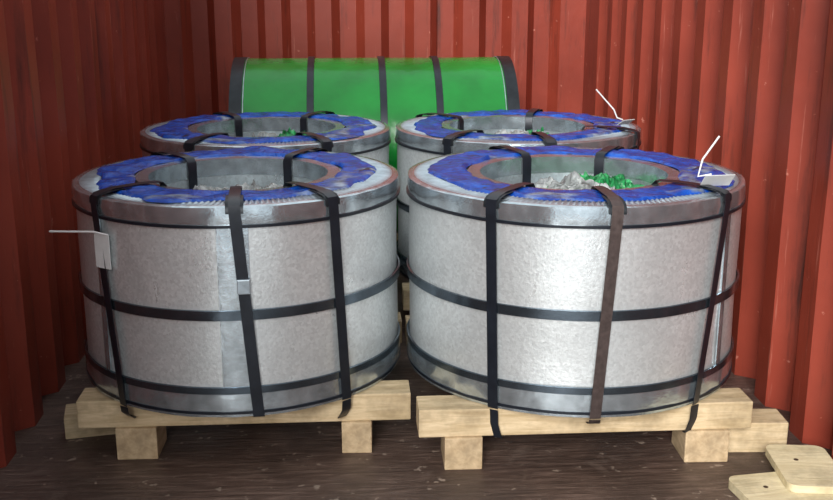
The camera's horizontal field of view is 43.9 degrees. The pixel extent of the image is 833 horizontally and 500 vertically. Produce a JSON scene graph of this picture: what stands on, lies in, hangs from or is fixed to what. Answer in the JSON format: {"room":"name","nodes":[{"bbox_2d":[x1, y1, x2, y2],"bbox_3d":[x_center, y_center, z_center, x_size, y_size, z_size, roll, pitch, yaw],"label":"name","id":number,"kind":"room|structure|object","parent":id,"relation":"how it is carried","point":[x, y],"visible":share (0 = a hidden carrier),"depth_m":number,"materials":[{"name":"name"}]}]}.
{"room":"shipping container interior","nodes":[
{"label":"shipping container interior","id":0,"kind":"room"},
{"bbox_2d":[0,0,169,467],"bbox_3d":[-1.231,-0.531,2.733,0.070,2.400,6.310,-1,15,-4],"label":"wall","id":1,"kind":"structure","parent":0,"point":[81,80],"depth_m":3.58,"materials":[{"name":"metal"}]},
{"bbox_2d":[163,0,586,119],"bbox_3d":[-0.221,-1.352,5.883,2.406,2.400,0.074,-1,15,-4],"label":"wall","id":2,"kind":"structure","parent":0,"point":[544,40],"depth_m":5.92,"materials":[{"name":"metal"}]},
{"bbox_2d":[0,274,831,499],"bbox_3d":[-0.008,0.630,3.115,2.586,0.040,6.500,-1,15,-4],"label":"floor","id":3,"kind":"structure","parent":0,"point":[294,460],"depth_m":3.02,"materials":[{"name":"brown wood"}]},
{"bbox_2d":[64,312,410,459],"bbox_3d":[-0.578,0.430,3.436,1.094,0.185,0.863,-1,15,-4],"label":"wooden skid","id":4,"kind":"object","parent":3,"relation":"on","point":[140,433],"visible":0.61,"depth_m":3.08,"materials":[{"name":"brown wood"}]},
{"bbox_2d":[49,146,400,416],"bbox_3d":[-0.557,0.045,3.304,1.010,0.625,1.013,-1,15,-4],"label":"coil","id":5,"kind":"object","parent":4,"relation":"on","point":[255,281],"visible":1,"depth_m":2.90,"materials":[{"name":"metal"}]},
{"bbox_2d":[228,56,519,241],"bbox_3d":[-0.221,-0.497,5.375,1.392,1.003,0.926,-1,15,-4],"label":"coil","id":6,"kind":"object","parent":3,"relation":"on","point":[391,91],"visible":0.34,"depth_m":4.99,"materials":[{"name":"metal"}]},
{"bbox_2d":[402,283,409,309],"bbox_3d":[0.416,0.145,4.529,0.990,0.185,0.782,-1,15,-4],"label":"wooden skid","id":7,"kind":"object","parent":3,"relation":"on","point":[405,286],"visible":0.09,"depth_m":4.12,"materials":[{"name":"brown wood"}]},
{"bbox_2d":[395,89,640,279],"bbox_3d":[0.419,-0.309,4.360,1.019,0.778,1.019,-10,18,-33],"label":"coil","id":8,"kind":"object","parent":7,"relation":"on","point":[420,138],"visible":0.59,"depth_m":4.18,"materials":[{"name":"metal"}]},
{"bbox_2d":[405,315,787,469],"bbox_3d":[0.537,0.439,3.405,1.118,0.185,0.998,-1,15,-4],"label":"wooden skid","id":9,"kind":"object","parent":3,"relation":"on","point":[725,421],"visible":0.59,"depth_m":3.02,"materials":[{"name":"beige wood"}]},
{"bbox_2d":[406,136,745,418],"bbox_3d":[0.492,-0.025,3.311,1.048,0.758,1.049,-4,15,-14],"label":"coil","id":10,"kind":"object","parent":9,"relation":"on","point":[554,280],"visible":1,"depth_m":2.90,"materials":[{"name":"metal"}]},
{"bbox_2d":[728,472,832,499],"bbox_3d":[1.045,0.667,2.835,0.320,0.027,0.220,-3,15,-10],"label":"wooden board","id":11,"kind":"object","parent":3,"relation":"on","point":[758,486],"visible":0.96,"depth_m":2.83,"materials":[{"name":"beige wood"}]},
{"bbox_2d":[765,444,832,493],"bbox_3d":[1.103,0.618,2.930,0.170,0.024,0.260,1,15,3],"label":"wooden board","id":12,"kind":"object","parent":11,"relation":"on","point":[808,469],"depth_m":2.92,"materials":[{"name":"beige wood"}]},
{"bbox_3d":[-0.612,0.163,4.463,0.990,0.185,0.782,-1,15,-4],"label":"wooden skid","id":13,"kind":"object","parent":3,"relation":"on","visible":0},
{"bbox_2d":[140,111,390,163],"bbox_3d":[-0.614,-0.220,4.322,1.018,0.625,1.018,-2,15,-6],"label":"coil","id":14,"kind":"object","parent":13,"relation":"on","point":[355,135],"visible":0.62,"depth_m":4.12,"materials":[{"name":"silver metal"}]},
{"bbox_2d":[582,0,832,458],"bbox_3d":[1.215,-0.572,2.892,0.070,2.400,6.310,-1,15,-4],"label":"wall","id":15,"kind":"structure","parent":0,"point":[756,76],"depth_m":3.50,"materials":[{"name":"metal"}]}
]}

